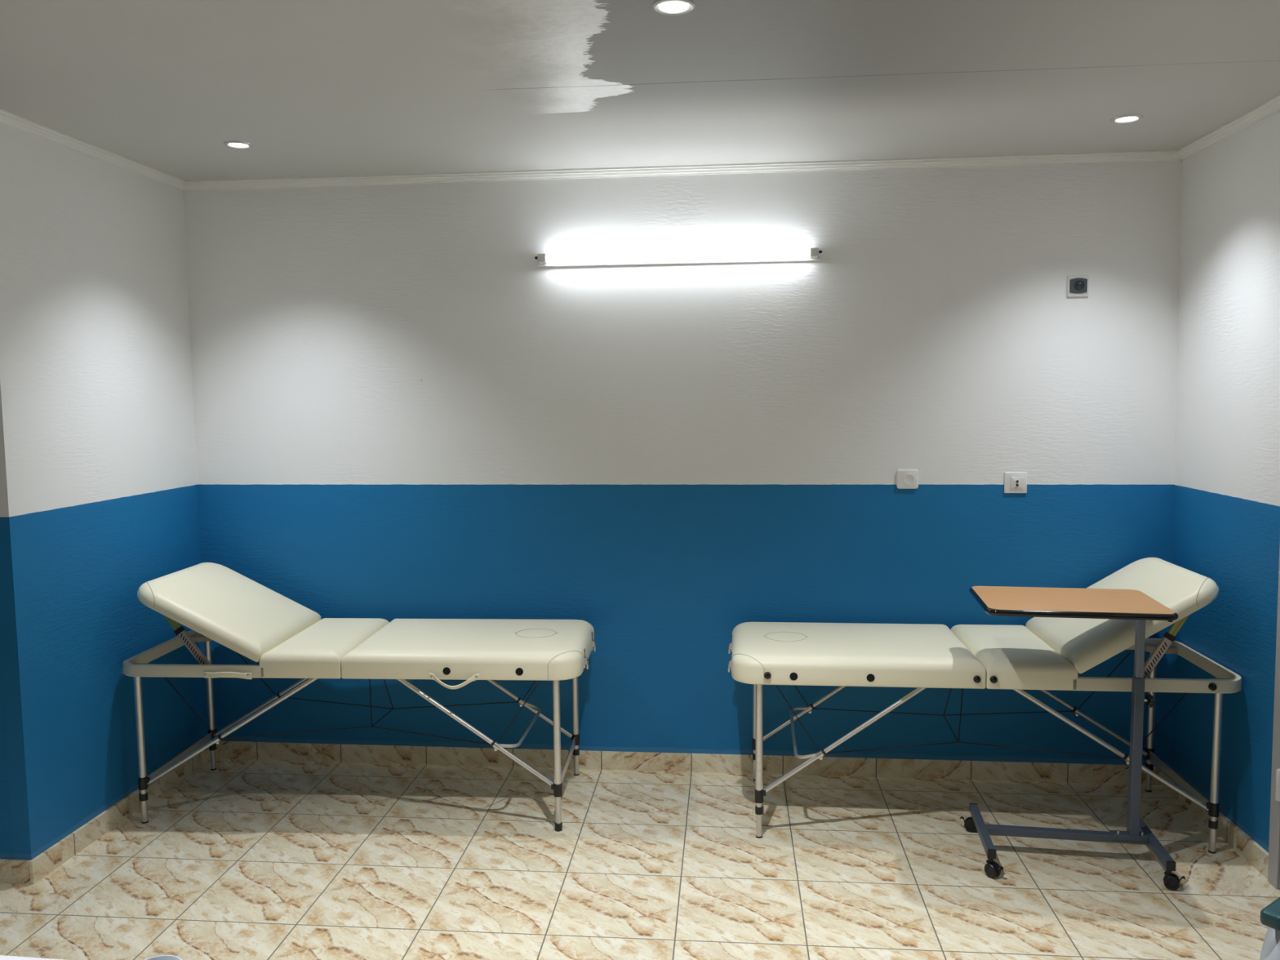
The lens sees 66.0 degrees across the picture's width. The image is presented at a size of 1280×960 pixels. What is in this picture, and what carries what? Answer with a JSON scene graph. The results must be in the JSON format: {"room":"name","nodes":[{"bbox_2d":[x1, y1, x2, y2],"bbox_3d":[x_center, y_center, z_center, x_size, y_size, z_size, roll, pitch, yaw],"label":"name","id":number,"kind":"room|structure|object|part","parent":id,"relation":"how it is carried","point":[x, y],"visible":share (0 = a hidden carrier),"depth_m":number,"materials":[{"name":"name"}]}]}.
{"room":"examination room","nodes":[
{"label":"examination room","id":0,"kind":"room"},
{"bbox_2d":[0,671,13,859],"bbox_3d":[-2.870,0.087,3.421,1.400,2.610,0.120,0,5,5],"label":"wall","id":1,"kind":"structure","parent":0,"point":[6,843],"depth_m":3.39,"materials":[{"name":"paint"}]},
{"bbox_2d":[0,858,30,884],"bbox_3d":[-2.831,1.353,3.463,1.468,0.081,0.012,0,5,5],"label":"baseboard","id":2,"kind":"structure","parent":1,"relation":"attached to","point":[11,871],"depth_m":3.40,"materials":[{"name":"tile"}]},
{"bbox_2d":[0,122,208,860],"bbox_3d":[-2.121,0.035,3.946,0.138,2.610,1.304,0,5,5],"label":"wall","id":3,"kind":"structure","parent":0,"point":[99,500],"depth_m":3.69,"materials":[{"name":"paint"}]},
{"bbox_2d":[0,108,185,190],"bbox_3d":[-2.054,-1.243,3.763,0.030,0.034,1.177,0,5,5],"label":"trim","id":4,"kind":"structure","parent":3,"relation":"attached to","point":[10,119],"depth_m":3.66,"materials":[{"name":"paint"}]},
{"bbox_2d":[28,747,210,884],"bbox_3d":[-2.042,1.301,3.979,0.013,0.081,1.185,0,5,5],"label":"baseboard","id":5,"kind":"structure","parent":3,"relation":"attached to","point":[42,865],"depth_m":3.77,"materials":[{"name":"tile"}]},
{"bbox_2d":[0,758,1279,959],"bbox_3d":[-0.822,1.587,1.625,6.000,0.100,6.050,0,5,5],"label":"floor","id":6,"kind":"structure","parent":0,"point":[241,859],"depth_m":3.42,"materials":[{"name":"tile"}]},
{"bbox_2d":[0,955,65,959],"bbox_3d":[-1.262,1.189,1.339,1.600,0.750,0.700,0,5,7],"label":"desk","id":7,"kind":"object","parent":6,"relation":"on","point":[2,957],"visible":1,"depth_m":1.62,"materials":[{"name":"white laminate"}]},
{"bbox_2d":[144,955,182,959],"bbox_3d":[-0.702,0.754,1.429,0.077,0.092,0.077,0,5,5],"label":"cup","id":8,"kind":"object","parent":7,"relation":"on","point":[161,957],"visible":1,"depth_m":1.46,"materials":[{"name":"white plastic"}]},
{"bbox_2d":[122,562,595,831],"bbox_3d":[-1.101,0.850,4.051,1.822,0.950,0.672,0,5,4],"label":"examination table","id":9,"kind":"object","parent":6,"relation":"on","point":[287,639],"visible":1,"depth_m":3.84,"materials":[{"name":"white leather"}]},
{"bbox_3d":[-1.952,1.050,3.856,0.028,0.592,0.028,0,5,4],"label":"leg","id":10,"kind":"part","parent":9,"relation":"part of","materials":[{"name":"metal"}]},
{"bbox_3d":[-1.715,0.709,4.088,0.593,0.047,0.616,0,5,4],"label":"head rail","id":11,"kind":"part","parent":9,"relation":"part of","materials":[{"name":"beige plastic"}]},
{"bbox_3d":[-1.919,1.002,4.402,0.028,0.592,0.028,0,5,4],"label":"leg","id":12,"kind":"part","parent":9,"relation":"part of","materials":[{"name":"metal"}]},
{"bbox_3d":[-1.577,0.746,3.761,0.187,0.032,0.017,0,5,4],"label":"carry handle","id":13,"kind":"part","parent":9,"relation":"part of","materials":[{"name":"beige plastic"}]},
{"bbox_3d":[-1.688,0.525,4.070,0.518,0.295,0.616,0,5,4],"label":"backrest","id":14,"kind":"part","parent":9,"relation":"part of","materials":[{"name":"beige leather"}]},
{"bbox_2d":[258,617,389,678],"bbox_3d":[-1.279,0.678,4.058,0.316,0.106,0.616,0,5,4],"label":"cushion","id":15,"kind":"object","parent":9,"relation":"on","point":[310,647],"depth_m":3.83,"materials":[{"name":"beige leather"}]},
{"bbox_3d":[-0.700,0.755,3.699,0.191,0.057,0.037,0,5,4],"label":"carry handle","id":16,"kind":"part","parent":9,"relation":"part of","materials":[{"name":"beige plastic"}]},
{"bbox_2d":[341,618,594,680],"bbox_3d":[-0.664,0.676,4.020,0.912,0.106,0.616,0,5,4],"label":"cushion","id":17,"kind":"object","parent":9,"relation":"on","point":[398,649],"depth_m":3.77,"materials":[{"name":"beige leather"}]},
{"bbox_3d":[-0.315,1.044,3.755,0.028,0.592,0.028,0,5,4],"label":"leg","id":18,"kind":"part","parent":9,"relation":"part of","materials":[{"name":"metal"}]},
{"bbox_3d":[-0.282,0.996,4.302,0.028,0.592,0.028,0,5,4],"label":"leg","id":19,"kind":"part","parent":9,"relation":"part of","materials":[{"name":"metal"}]},
{"bbox_2d":[727,557,1241,853],"bbox_3d":[1.265,0.823,3.872,1.831,0.991,0.672,0,5,5],"label":"examination table","id":20,"kind":"object","parent":6,"relation":"on","point":[1044,654],"visible":1,"depth_m":3.62,"materials":[{"name":"white leather"}]},
{"bbox_3d":[0.497,0.996,4.227,0.028,0.592,0.028,0,5,5],"label":"leg","id":21,"kind":"part","parent":20,"relation":"part of","materials":[{"name":"metal"}]},
{"bbox_3d":[0.445,1.044,3.681,0.028,0.592,0.028,0,5,5],"label":"leg","id":22,"kind":"part","parent":20,"relation":"part of","materials":[{"name":"metal"}]},
{"bbox_2d":[731,622,986,688],"bbox_3d":[0.820,0.674,3.890,0.912,0.106,0.616,0,5,5],"label":"cushion","id":23,"kind":"object","parent":20,"relation":"on","point":[919,655],"depth_m":3.64,"materials":[{"name":"beige leather"}]},
{"bbox_2d":[951,624,1078,690],"bbox_3d":[1.435,0.673,3.832,0.316,0.106,0.616,0,5,5],"label":"cushion","id":24,"kind":"object","parent":20,"relation":"on","point":[1011,657],"depth_m":3.59,"materials":[{"name":"beige leather"}]},
{"bbox_3d":[1.834,0.498,3.778,0.512,0.336,0.616,0,5,5],"label":"backrest","id":25,"kind":"part","parent":20,"relation":"part of","materials":[{"name":"beige leather"}]},
{"bbox_3d":[2.112,0.995,4.073,0.028,0.592,0.028,0,5,5],"label":"leg","id":26,"kind":"part","parent":20,"relation":"part of","materials":[{"name":"metal"}]},
{"bbox_3d":[1.874,0.703,3.792,0.602,0.047,0.616,0,5,5],"label":"head rail","id":27,"kind":"part","parent":20,"relation":"part of","materials":[{"name":"beige plastic"}]},
{"bbox_3d":[2.060,1.043,3.527,0.028,0.592,0.028,0,5,5],"label":"leg","id":28,"kind":"part","parent":20,"relation":"part of","materials":[{"name":"metal"}]},
{"bbox_2d":[960,586,1185,890],"bbox_3d":[1.513,0.883,3.482,0.669,0.937,0.436,0,5,10],"label":"table","id":29,"kind":"object","parent":6,"relation":"on","point":[1001,601],"visible":1,"depth_m":3.43,"materials":[{"name":"brown wood"}]},
{"bbox_3d":[1.727,1.258,3.481,0.117,0.018,0.039,0,5,10],"label":"mounting plate","id":30,"kind":"part","parent":29,"relation":"part of","materials":[{"name":"grey metal"}]},
{"bbox_3d":[1.773,0.768,3.430,0.016,0.042,0.048,0,5,10],"label":"height knob","id":31,"kind":"part","parent":29,"relation":"part of","materials":[{"name":"black plastic"}]},
{"bbox_2d":[1259,897,1279,959],"bbox_3d":[1.638,1.025,1.904,0.676,0.928,0.612,-4,6,-36],"label":"armchair","id":32,"kind":"object","parent":6,"relation":"on","point":[1270,914],"visible":1,"depth_m":1.98,"materials":[{"name":"teal plastic"}]},
{"bbox_3d":[1.350,1.167,2.054,0.364,0.600,0.049,-4,6,-36],"label":"leg","id":33,"kind":"part","parent":32,"relation":"part of","materials":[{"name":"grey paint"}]},
{"bbox_2d":[0,0,1279,181],"bbox_3d":[-0.846,-1.113,1.389,6.000,0.100,6.050,0,5,5],"label":"ceiling","id":34,"kind":"structure","parent":0,"point":[317,88],"depth_m":2.96,"materials":[{"name":"paint"}]},
{"bbox_2d":[223,141,253,149],"bbox_3d":[-1.506,-1.266,3.696,0.104,0.026,0.104,0,5,5],"label":"recessed light","id":35,"kind":"object","parent":34,"relation":"in","point":[234,144],"visible":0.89,"depth_m":3.69,"materials":[{"name":"white"}]},
{"bbox_2d":[653,0,694,15],"bbox_3d":[0.083,-1.167,2.409,0.104,0.026,0.104,0,5,5],"label":"recessed light","id":36,"kind":"object","parent":34,"relation":"in","point":[671,7],"visible":1,"depth_m":2.41,"materials":[{"name":"white glass"}]},
{"bbox_2d":[1110,114,1143,124],"bbox_3d":[1.705,-1.273,3.450,0.104,0.026,0.104,0,5,5],"label":"recessed light","id":37,"kind":"object","parent":34,"relation":"in","point":[1128,118],"visible":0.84,"depth_m":3.45,"materials":[{"name":"white"}]},
{"bbox_2d":[182,160,1182,765],"bbox_3d":[0.122,-0.018,4.317,4.500,2.610,0.159,0,5,5],"label":"wall","id":38,"kind":"structure","parent":0,"point":[399,412],"depth_m":4.24,"materials":[{"name":"paint"}]},
{"bbox_2d":[534,247,822,266],"bbox_3d":[0.154,-0.938,4.132,1.202,0.054,0.070,0,5,5],"label":"tube light","id":39,"kind":"object","parent":38,"relation":"attached to","point":[813,253],"visible":1,"depth_m":4.11,"materials":[{"name":"white plastic"}]},
{"bbox_2d":[183,150,1181,190],"bbox_3d":[0.075,-1.294,4.129,4.206,0.034,0.030,0,5,6],"label":"trim","id":40,"kind":"structure","parent":38,"relation":"attached to","point":[1156,155],"depth_m":4.11,"materials":[{"name":"paint"}]},
{"bbox_2d":[215,741,1163,785],"bbox_3d":[0.114,1.248,4.362,4.236,0.081,0.010,0,5,6],"label":"baseboard","id":41,"kind":"structure","parent":38,"relation":"attached to","point":[460,756],"depth_m":4.35,"materials":[{"name":"tile"}]},
{"bbox_2d":[896,469,918,488],"bbox_3d":[1.127,-0.004,4.148,0.089,0.083,0.014,0,5,6],"label":"wall plate","id":42,"kind":"object","parent":38,"relation":"attached to","point":[906,478],"visible":1,"depth_m":4.14,"materials":[{"name":"white plastic"}]},
{"bbox_2d":[1004,472,1026,493],"bbox_3d":[1.566,0.012,4.105,0.091,0.087,0.017,0,5,6],"label":"plate","id":43,"kind":"object","parent":38,"relation":"attached to","point":[1014,482],"visible":1,"depth_m":4.10,"materials":[{"name":"white plastic"}]},
{"bbox_2d":[1066,275,1088,297],"bbox_3d":[1.785,-0.790,4.010,0.085,0.085,0.023,0,5,6],"label":"wall socket","id":44,"kind":"object","parent":38,"relation":"attached to","point":[1077,286],"visible":1,"depth_m":4.01,"materials":[{"name":"white plastic"}]},
{"bbox_2d":[1166,110,1279,852],"bbox_3d":[2.019,0.232,1.275,0.176,2.610,5.900,0,5,5],"label":"wall","id":45,"kind":"structure","parent":0,"point":[1226,503],"depth_m":3.58,"materials":[{"name":"paint"}]},
{"bbox_2d":[1163,773,1268,879],"bbox_3d":[2.178,1.283,3.747,0.016,0.081,0.826,0,5,5],"label":"baseboard","id":46,"kind":"structure","parent":45,"relation":"attached to","point":[1251,851],"depth_m":3.56,"materials":[{"name":"tile"}]},
{"bbox_2d":[1177,94,1279,159],"bbox_3d":[1.897,-1.044,1.093,0.030,0.034,5.742,0,5,5],"label":"trim","id":47,"kind":"structure","parent":45,"relation":"attached to","point":[1272,106],"depth_m":3.51,"materials":[{"name":"paint"}]},
{"bbox_2d":[1267,548,1279,888],"bbox_3d":[2.090,0.340,2.754,0.109,2.136,0.990,0,5,5],"label":"door","id":48,"kind":"structure","parent":45,"relation":"in","point":[1273,868],"depth_m":3.28,"materials":[{"name":"grey paint"}]}
]}

